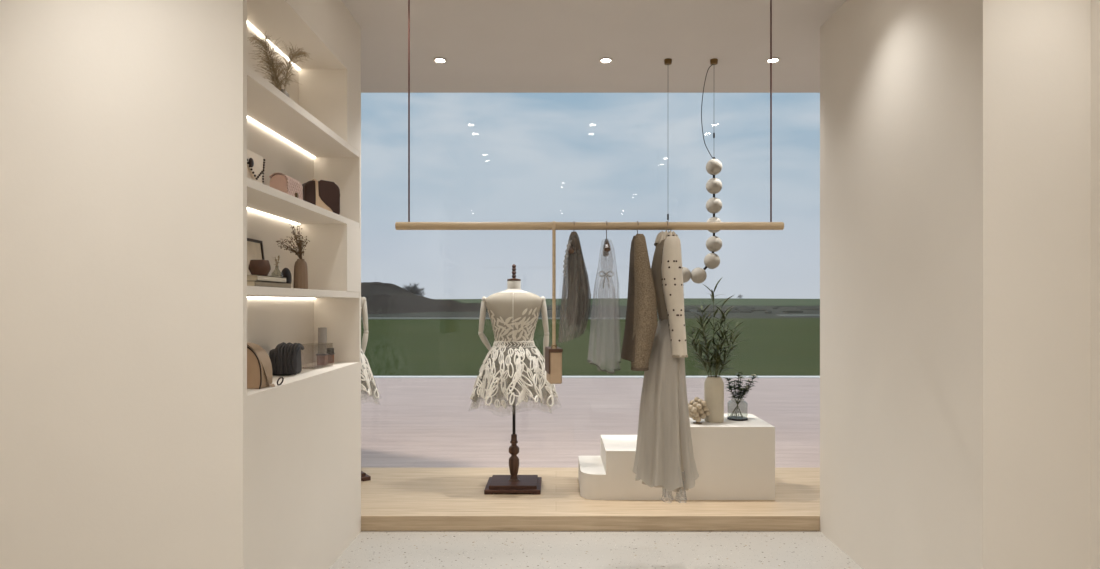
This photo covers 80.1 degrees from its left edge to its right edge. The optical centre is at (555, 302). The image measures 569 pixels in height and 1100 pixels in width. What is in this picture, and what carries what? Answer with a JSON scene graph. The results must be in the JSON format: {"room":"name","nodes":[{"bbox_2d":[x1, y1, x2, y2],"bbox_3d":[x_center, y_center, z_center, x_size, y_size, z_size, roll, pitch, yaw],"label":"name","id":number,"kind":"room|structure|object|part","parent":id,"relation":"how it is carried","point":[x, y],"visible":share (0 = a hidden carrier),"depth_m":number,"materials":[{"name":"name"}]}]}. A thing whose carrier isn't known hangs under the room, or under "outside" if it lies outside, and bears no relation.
{"room":"clothing store","nodes":[
{"label":"clothing store","id":0,"kind":"room"},
{"bbox_2d":[0,0,360,568],"bbox_3d":[-2.182,-0.140,3.165,2.037,3.000,1.470,0,0,0],"label":"wall","id":1,"kind":"structure","parent":0,"point":[133,435],"depth_m":2.43,"materials":[{"name":"paint"}]},
{"bbox_2d":[247,342,283,388],"bbox_3d":[-1.296,0.255,2.733,0.261,0.193,0.156,0,0,0],"label":"bag","id":2,"kind":"object","parent":1,"relation":"on","point":[259,366],"visible":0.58,"depth_m":2.67,"materials":[{"name":"beige leather"}]},
{"bbox_2d":[247,21,299,69],"bbox_3d":[-1.425,-1.297,3.053,0.007,0.004,1.163,0,0,0],"label":"led strip","id":3,"kind":"object","parent":1,"relation":"attached to","point":[255,29],"visible":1,"depth_m":3.26,"materials":[{"name":"white plastic"}]},
{"bbox_2d":[269,342,303,374],"bbox_3d":[-1.313,0.270,3.199,0.148,0.159,0.180,0,0,0],"label":"bag","id":4,"kind":"object","parent":1,"relation":"on","point":[285,359],"visible":0.98,"depth_m":3.12,"materials":[{"name":"leather"}]},
{"bbox_2d":[247,66,358,157],"bbox_3d":[-1.298,-0.876,3.167,0.268,0.041,1.409,0,0,0],"label":"wall shelf","id":5,"kind":"object","parent":1,"relation":"attached to","point":[267,105],"depth_m":3.12,"materials":[{"name":"paint"}]},
{"bbox_3d":[-1.425,-0.858,3.168,0.007,0.004,1.395,0,0,0],"label":"led strip","id":6,"kind":"part","parent":5,"relation":"part of","materials":[{"name":"white plastic"}]},
{"bbox_3d":[-1.211,-0.921,2.900,0.056,0.048,0.056,0,0,0],"label":"bud vase","id":7,"kind":"object","parent":5,"relation":"on","visible":0},
{"bbox_2d":[248,33,312,91],"bbox_3d":[-1.228,-1.050,2.889,0.300,0.294,0.191,0,0,0],"label":"pampas grass","id":8,"kind":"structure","parent":7,"relation":"in","point":[269,62],"depth_m":2.88,"materials":[{"name":"brown plant"}]},
{"bbox_2d":[247,178,358,227],"bbox_3d":[-1.298,-0.455,3.167,0.268,0.039,1.409,0,0,0],"label":"wall shelf","id":9,"kind":"object","parent":1,"relation":"attached to","point":[261,197],"depth_m":3.05,"materials":[{"name":"paint"}]},
{"bbox_2d":[247,149,264,183],"bbox_3d":[-1.280,-0.551,2.705,0.104,0.155,0.218,0,0,0],"label":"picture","id":10,"kind":"object","parent":9,"relation":"on","point":[255,162],"visible":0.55,"depth_m":2.71,"materials":[{"name":"beige paper"}]},
{"bbox_3d":[-1.425,-0.437,3.053,0.007,0.004,1.163,0,0,0],"label":"led strip","id":11,"kind":"part","parent":9,"relation":"part of","materials":[{"name":"white plastic"}]},
{"bbox_2d":[269,172,302,199],"bbox_3d":[-1.303,-0.544,3.170,0.098,0.141,0.180,0,0,0],"label":"bag","id":12,"kind":"object","parent":9,"relation":"on","point":[282,182],"visible":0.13,"depth_m":3.09,"materials":[{"name":"pink leather"}]},
{"bbox_2d":[302,179,339,214],"bbox_3d":[-1.295,-0.572,3.583,0.190,0.196,0.136,0,0,-38],"label":"bag","id":13,"kind":"object","parent":9,"relation":"on","point":[324,194],"visible":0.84,"depth_m":3.53,"materials":[{"name":"leather"}]},
{"bbox_2d":[247,286,358,298],"bbox_3d":[-1.298,-0.045,3.167,0.268,0.040,1.409,0,0,0],"label":"wall shelf","id":14,"kind":"object","parent":1,"relation":"attached to","point":[252,291],"depth_m":3.02,"materials":[{"name":"paint"}]},
{"bbox_2d":[247,238,264,274],"bbox_3d":[-1.397,-0.180,2.985,0.044,0.232,0.280,0,0,0],"label":"picture frame","id":15,"kind":"object","parent":14,"relation":"on","point":[255,251],"visible":0.21,"depth_m":3.04,"materials":[{"name":"beige paper"}]},
{"bbox_3d":[-1.397,-0.180,2.985,0.044,0.232,0.280,0,0,0],"label":"frame","id":16,"kind":"part","parent":15,"relation":"part of","materials":[{"name":"black wood"}]},
{"bbox_2d":[247,281,290,287],"bbox_3d":[-1.290,-0.077,2.775,0.190,0.024,0.350,0,0,0],"label":"book","id":17,"kind":"object","parent":14,"relation":"on","point":[249,283],"visible":0.52,"depth_m":2.72,"materials":[{"name":"beige paper"}]},
{"bbox_2d":[247,275,285,282],"bbox_3d":[-1.288,-0.101,2.770,0.175,0.024,0.280,0,0,0],"label":"book","id":18,"kind":"object","parent":17,"relation":"on","point":[249,277],"visible":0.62,"depth_m":2.71,"materials":[{"name":"beige paper"}]},
{"bbox_2d":[248,260,270,275],"bbox_3d":[-1.275,-0.149,2.815,0.089,0.072,0.087,0,0,0],"label":"stoneware bowl","id":19,"kind":"object","parent":18,"relation":"on","point":[256,267],"visible":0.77,"depth_m":2.78,"materials":[{"name":"brown ceramic"}]},
{"bbox_2d":[275,256,279,272],"bbox_3d":[-1.224,-0.162,2.869,0.052,0.096,0.055,0,0,0],"label":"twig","id":20,"kind":"object","parent":18,"relation":"on","point":[278,259],"visible":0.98,"depth_m":2.87,"materials":[{"name":"brown plant"}]},
{"bbox_3d":[-1.425,-0.027,3.168,0.007,0.004,1.395,0,0,0],"label":"led strip","id":21,"kind":"part","parent":14,"relation":"part of","materials":[{"name":"white plastic"}]},
{"bbox_2d":[280,268,291,282],"bbox_3d":[-1.335,-0.120,3.235,0.050,0.110,0.098,0,0,21],"label":"round vase","id":22,"kind":"object","parent":14,"relation":"on","point":[286,273],"visible":0.52,"depth_m":3.21,"materials":[{"name":"black ceramic"}]},
{"bbox_2d":[294,259,307,288],"bbox_3d":[-1.262,-0.141,3.235,0.068,0.152,0.068,0,0,0],"label":"vase","id":23,"kind":"object","parent":14,"relation":"on","point":[300,267],"visible":0.88,"depth_m":3.21,"materials":[{"name":"brown ceramic"}]},
{"bbox_2d":[276,221,309,258],"bbox_3d":[-1.310,-0.283,3.235,0.159,0.237,0.104,0,0,0],"label":"dried flowers","id":24,"kind":"object","parent":23,"relation":"in","point":[290,249],"visible":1,"depth_m":3.23,"materials":[{"name":"brown plant"}]},
{"bbox_2d":[316,327,328,364],"bbox_3d":[-1.322,0.244,3.700,0.053,0.211,0.053,0,0,0],"label":"perfume bottle","id":25,"kind":"object","parent":1,"relation":"on","point":[322,356],"visible":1,"depth_m":3.68,"materials":[{"name":"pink glass"}]},
{"bbox_2d":[327,348,334,362],"bbox_3d":[-1.315,0.306,3.800,0.049,0.088,0.048,0,0,0],"label":"perfume bottle","id":26,"kind":"object","parent":1,"relation":"on","point":[330,351],"visible":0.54,"depth_m":3.78,"materials":[{"name":"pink glass"}]},
{"bbox_2d":[341,0,845,92],"bbox_3d":[0.000,-1.740,1.200,6.400,0.200,7.800,0,0,0],"label":"ceiling","id":27,"kind":"structure","parent":0,"point":[487,46],"depth_m":4.15,"materials":[{"name":"paint"}]},
{"bbox_2d":[433,58,446,62],"bbox_3d":[-0.782,-1.635,4.410,0.092,0.008,0.092,0,0,0],"label":"recessed light","id":28,"kind":"object","parent":27,"relation":"in","point":[437,60],"visible":1,"depth_m":4.41,"materials":[{"name":"white"}]},
{"bbox_2d":[395,0,783,229],"bbox_3d":[0.172,-1.007,3.350,1.982,1.266,0.050,0,0,0],"label":"rail","id":29,"kind":"object","parent":27,"relation":"hanging from","point":[408,225],"visible":1,"depth_m":3.33,"materials":[{"name":"brown wood"}]},
{"bbox_3d":[-0.753,-1.025,3.350,0.008,1.231,0.008,0,0,0],"label":"suspension rod","id":30,"kind":"part","parent":29,"relation":"part of","materials":[{"name":"brown metal"}]},
{"bbox_2d":[545,221,562,383],"bbox_3d":[-0.012,-0.007,3.350,0.071,0.824,0.180,0,0,-7],"label":"bag","id":31,"kind":"object","parent":29,"relation":"hanging from","point":[553,354],"visible":1,"depth_m":3.29,"materials":[{"name":"beige leather"}]},
{"bbox_2d":[568,223,574,253],"bbox_3d":[0.092,-0.330,3.350,0.032,0.183,0.383,0,0,6],"label":"clothes hanger","id":32,"kind":"object","parent":29,"relation":"hanging from","point":[571,249],"visible":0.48,"depth_m":3.16,"materials":[{"name":"metal"}]},
{"bbox_2d":[558,232,590,342],"bbox_3d":[0.095,-0.081,3.347,0.168,0.565,0.500,0,0,0],"label":"blouse","id":33,"kind":"object","parent":32,"relation":"hanging from","point":[574,311],"visible":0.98,"depth_m":3.17,"materials":[{"name":"grey fabric"}]},
{"bbox_2d":[603,221,610,256],"bbox_3d":[0.259,-0.335,3.350,0.032,0.172,0.342,0,0,3],"label":"clothes hanger","id":34,"kind":"object","parent":29,"relation":"hanging from","point":[606,249],"visible":0.84,"depth_m":3.27,"materials":[{"name":"metal"}]},
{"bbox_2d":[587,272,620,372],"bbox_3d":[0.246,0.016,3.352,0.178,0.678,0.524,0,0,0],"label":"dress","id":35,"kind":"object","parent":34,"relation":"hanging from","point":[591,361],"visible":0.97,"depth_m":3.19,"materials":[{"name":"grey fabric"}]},
{"bbox_3d":[1.101,-1.025,3.350,0.008,1.231,0.008,0,0,0],"label":"suspension rod","id":36,"kind":"part","parent":29,"relation":"part of","materials":[{"name":"brown metal"}]},
{"bbox_2d":[599,58,612,62],"bbox_3d":[0.337,-1.635,4.410,0.092,0.008,0.092,0,0,0],"label":"recessed light","id":37,"kind":"object","parent":27,"relation":"in","point":[603,60],"visible":1,"depth_m":4.40,"materials":[{"name":"white"}]},
{"bbox_2d":[664,58,721,283],"bbox_3d":[0.915,-0.886,4.410,0.408,1.509,0.108,0,0,0],"label":"pendant light","id":38,"kind":"object","parent":27,"relation":"hanging from","point":[698,275],"visible":0.75,"depth_m":4.38,"materials":[{"name":"white glass"}]},
{"bbox_3d":[0.856,-0.189,4.410,0.108,0.108,0.108,0,0,0],"label":"globe","id":39,"kind":"part","parent":38,"relation":"part of"},
{"bbox_3d":[0.961,-0.185,4.410,0.108,0.108,0.108,0,0,0],"label":"globe","id":40,"kind":"part","parent":38,"relation":"part of"},
{"bbox_3d":[1.023,-1.295,4.410,0.088,0.644,0.004,0,0,0],"label":"cord","id":41,"kind":"part","parent":38,"relation":"part of","materials":[{"name":"metal"}]},
{"bbox_3d":[1.052,-0.283,4.410,0.108,0.108,0.108,0,0,0],"label":"globe","id":42,"kind":"part","parent":38,"relation":"part of"},
{"bbox_3d":[1.065,-0.398,4.410,0.108,0.108,0.108,0,0,0],"label":"globe","id":43,"kind":"part","parent":38,"relation":"part of"},
{"bbox_3d":[1.065,-0.526,4.410,0.108,0.108,0.108,0,0,0],"label":"globe","id":44,"kind":"part","parent":38,"relation":"part of"},
{"bbox_3d":[1.065,-0.657,4.410,0.108,0.108,0.108,0,0,0],"label":"globe","id":45,"kind":"part","parent":38,"relation":"part of"},
{"bbox_3d":[1.065,-0.789,4.410,0.108,0.108,0.108,0,0,0],"label":"globe","id":46,"kind":"part","parent":38,"relation":"part of"},
{"bbox_3d":[1.065,-0.917,4.410,0.108,0.108,0.108,0,0,0],"label":"globe","id":47,"kind":"part","parent":38,"relation":"part of"},
{"bbox_2d":[766,58,779,62],"bbox_3d":[1.463,-1.635,4.410,0.092,0.008,0.092,0,0,0],"label":"recessed light","id":48,"kind":"object","parent":27,"relation":"in","point":[774,60],"visible":0.88,"depth_m":4.41,"materials":[{"name":"white"}]},
{"bbox_2d":[329,531,862,568],"bbox_3d":[0.000,1.420,1.175,6.400,0.120,7.750,0,0,0],"label":"floor","id":49,"kind":"structure","parent":0,"point":[369,549],"depth_m":3.61,"materials":[{"name":"stone"}]},
{"bbox_2d":[361,468,819,530],"bbox_3d":[0.000,1.315,4.475,5.800,0.090,1.150,0,0,0],"label":"display platform","id":50,"kind":"object","parent":49,"relation":"on","point":[394,499],"visible":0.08,"depth_m":4.06,"materials":[{"name":"brown wood"}]},
{"bbox_2d":[361,297,370,480],"bbox_3d":[-1.583,0.501,4.705,0.492,1.538,0.348,0,0,-38],"label":"mannequin","id":51,"kind":"object","parent":50,"relation":"on","point":[364,477],"visible":0.13,"depth_m":4.82},
{"bbox_3d":[-1.413,0.094,4.835,0.040,0.228,0.059,0,0,18],"label":"arm","id":52,"kind":"part","parent":51,"relation":"part of","materials":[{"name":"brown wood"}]},
{"bbox_2d":[361,297,378,398],"bbox_3d":[-1.567,0.334,4.705,0.637,0.812,0.507,0,0,-38],"label":"dress","id":53,"kind":"object","parent":51,"relation":"on","point":[370,384],"visible":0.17,"depth_m":4.73,"materials":[{"name":"beige fabric"}]},
{"bbox_2d":[478,264,548,493],"bbox_3d":[-0.292,0.501,4.509,0.492,1.538,0.348,0,0,0],"label":"mannequin","id":54,"kind":"object","parent":50,"relation":"on","point":[513,483],"visible":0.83,"depth_m":4.46},
{"bbox_3d":[-0.506,0.093,4.507,0.060,0.225,0.040,0,0,34],"label":"arm","id":55,"kind":"part","parent":54,"relation":"part of","materials":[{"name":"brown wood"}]},
{"bbox_2d":[470,292,557,408],"bbox_3d":[-0.280,0.334,4.499,0.637,0.812,0.507,0,0,0],"label":"dress","id":56,"kind":"object","parent":54,"relation":"attached to","point":[499,387],"visible":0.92,"depth_m":4.39,"materials":[{"name":"beige fabric"}]},
{"bbox_3d":[-0.289,1.062,4.500,0.080,0.325,0.080,0,0,0],"label":"turned stem","id":57,"kind":"part","parent":54,"relation":"part of","materials":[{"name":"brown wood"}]},
{"bbox_3d":[-0.078,0.094,4.507,0.059,0.228,0.040,0,0,-34],"label":"arm","id":58,"kind":"part","parent":54,"relation":"part of","materials":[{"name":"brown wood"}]},
{"bbox_2d":[578,413,774,499],"bbox_3d":[0.787,1.034,4.476,1.250,0.471,0.519,0,0,0],"label":"plinth","id":59,"kind":"object","parent":50,"relation":"on","point":[735,460],"visible":0.71,"depth_m":4.22,"materials":[{"name":"white paint"}]},
{"bbox_2d":[688,397,709,423],"bbox_3d":[0.940,0.714,4.345,0.145,0.171,0.135,0,0,-23],"label":"sculpture","id":60,"kind":"object","parent":59,"relation":"on","point":[698,410],"visible":0.98,"depth_m":4.31,"materials":[{"name":"beige ceramic"}]},
{"bbox_2d":[704,376,723,422],"bbox_3d":[1.066,0.648,4.410,0.131,0.302,0.130,0,0,0],"label":"ribbed vase","id":61,"kind":"object","parent":59,"relation":"on","point":[713,386],"visible":0.98,"depth_m":4.36,"materials":[{"name":"beige ceramic"}]},
{"bbox_2d":[686,278,749,376],"bbox_3d":[1.063,0.251,4.400,0.483,0.857,0.383,0,0,15],"label":"leafy branches","id":62,"kind":"object","parent":61,"relation":"in","point":[716,358],"visible":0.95,"depth_m":4.40,"materials":[{"name":"green plant"}]},
{"bbox_2d":[727,416,747,420],"bbox_3d":[1.246,0.728,4.490,0.138,0.142,0.138,0,0,0],"label":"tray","id":63,"kind":"object","parent":59,"relation":"on","point":[734,418],"visible":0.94,"depth_m":4.45,"materials":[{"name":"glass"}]},
{"bbox_2d":[723,372,757,416],"bbox_3d":[1.275,0.624,4.485,0.237,0.315,0.147,0,0,0],"label":"eucalyptus sprig","id":64,"kind":"object","parent":63,"relation":"in","point":[744,389],"visible":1,"depth_m":4.49,"materials":[{"name":"green plant"}]},
{"bbox_2d":[820,0,1090,568],"bbox_3d":[2.387,-0.140,3.155,1.626,3.000,1.489,0,0,0],"label":"wall","id":65,"kind":"structure","parent":0,"point":[955,135],"depth_m":2.59,"materials":[{"name":"paint"}]},
{"bbox_2d":[1091,0,1099,568],"bbox_3d":[2.586,-0.140,-0.144,1.228,3.000,5.111,0,0,0],"label":"wall","id":66,"kind":"structure","parent":0,"point":[1095,4],"depth_m":2.39,"materials":[{"name":"paint"}]},
{"label":"outside","id":67,"kind":"structure","parent":0,"visible":0},
{"bbox_2d":[361,282,486,313],"bbox_3d":[-33.500,-0.108,111.000,83.000,6.848,70.000,0,0,0],"label":"hill","id":68,"kind":"structure","parent":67,"point":[381,298],"depth_m":94.26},
{"bbox_2d":[402,282,424,295],"bbox_3d":[-27.016,-1.828,124.038,5.044,4.288,5.023,0,0,0],"label":"bare tree","id":69,"kind":"object","parent":68,"relation":"on","point":[414,290],"visible":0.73,"depth_m":123.61,"materials":[{"name":"grey plant"}]},
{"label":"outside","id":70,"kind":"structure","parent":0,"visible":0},
{"bbox_2d":[435,298,819,305],"bbox_3d":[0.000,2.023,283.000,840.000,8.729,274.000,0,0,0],"label":"hillside","id":71,"kind":"structure","parent":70,"point":[594,301],"depth_m":199.85,"materials":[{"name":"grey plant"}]},
{"bbox_3d":[0.417,-0.332,3.350,0.064,0.178,0.399,0,0,0],"label":"clothes hanger","id":72,"kind":"object","parent":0,"visible":0},
{"bbox_2d":[621,234,657,370],"bbox_3d":[0.414,-0.009,3.337,0.160,0.668,0.466,0,0,0],"label":"cardigan","id":73,"kind":"object","parent":72,"relation":"hanging from","point":[641,322],"visible":1,"depth_m":3.13,"materials":[{"name":"brown fabric"}]},
{"bbox_3d":[0.569,-0.340,3.350,0.051,0.162,0.380,0,0,0],"label":"clothes hanger","id":74,"kind":"object","parent":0,"visible":0},
{"bbox_2d":[633,230,698,502],"bbox_3d":[0.566,0.298,3.349,0.337,1.332,0.460,0,0,0],"label":"dress","id":75,"kind":"object","parent":74,"relation":"hanging from","point":[664,456],"visible":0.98,"depth_m":3.19,"materials":[{"name":"beige fabric"}]},
{"bbox_3d":[0.613,0.890,3.200,0.058,0.147,0.100,0,0,0],"label":"lace trim","id":76,"kind":"part","parent":75,"relation":"part of","materials":[{"name":"beige fabric"}]},
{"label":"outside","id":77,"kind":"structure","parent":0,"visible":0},
{"bbox_2d":[361,318,819,375],"bbox_3d":[0.000,1.460,37.050,140.000,0.040,49.900,0,0,0],"label":"meadow","id":78,"kind":"structure","parent":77,"point":[775,346],"depth_m":20.96,"materials":[{"name":"green plant"}]},
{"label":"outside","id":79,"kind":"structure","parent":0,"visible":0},
{"bbox_2d":[361,318,625,318],"bbox_3d":[-26.000,1.470,60.000,68.000,0.180,3.000,0,0,0],"label":"road","id":80,"kind":"structure","parent":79,"point":[361,318],"depth_m":58.50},
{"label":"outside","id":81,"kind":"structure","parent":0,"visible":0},
{"bbox_2d":[690,310,819,315],"bbox_3d":[19.900,1.300,79.750,19.800,0.720,22.500,0,0,0],"label":"road","id":82,"kind":"structure","parent":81,"point":[690,310],"depth_m":68.50,"materials":[{"name":"grey asphalt"}]},
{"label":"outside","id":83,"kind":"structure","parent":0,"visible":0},
{"bbox_2d":[361,305,819,317],"bbox_3d":[0.000,0.956,105.750,280.000,1.048,88.500,0,0,0],"label":"scrubland","id":84,"kind":"structure","parent":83,"point":[596,311],"depth_m":76.86,"materials":[{"name":"green plant"}]},
{"bbox_2d":[486,305,819,312],"bbox_3d":[11.106,1.064,100.898,68.118,1.394,35.134,0,0,0],"label":"hedgerow","id":85,"kind":"object","parent":84,"relation":"on","point":[741,309],"visible":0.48,"depth_m":94.56,"materials":[{"name":"green plant"}]},
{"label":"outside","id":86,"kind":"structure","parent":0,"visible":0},
{"bbox_2d":[361,378,819,467],"bbox_3d":[0.000,1.510,8.630,60.000,0.300,6.460,0,0,0],"label":"pavement","id":87,"kind":"structure","parent":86,"point":[413,422],"depth_m":7.57,"materials":[{"name":"grey concrete"}]},
{"bbox_2d":[364,376,819,377],"bbox_3d":[0.000,1.504,11.990,60.000,0.312,0.260,0,0,0],"label":"kerb","id":88,"kind":"object","parent":87,"relation":"on","point":[364,376],"depth_m":11.99,"materials":[{"name":"grey concrete"}]}
]}

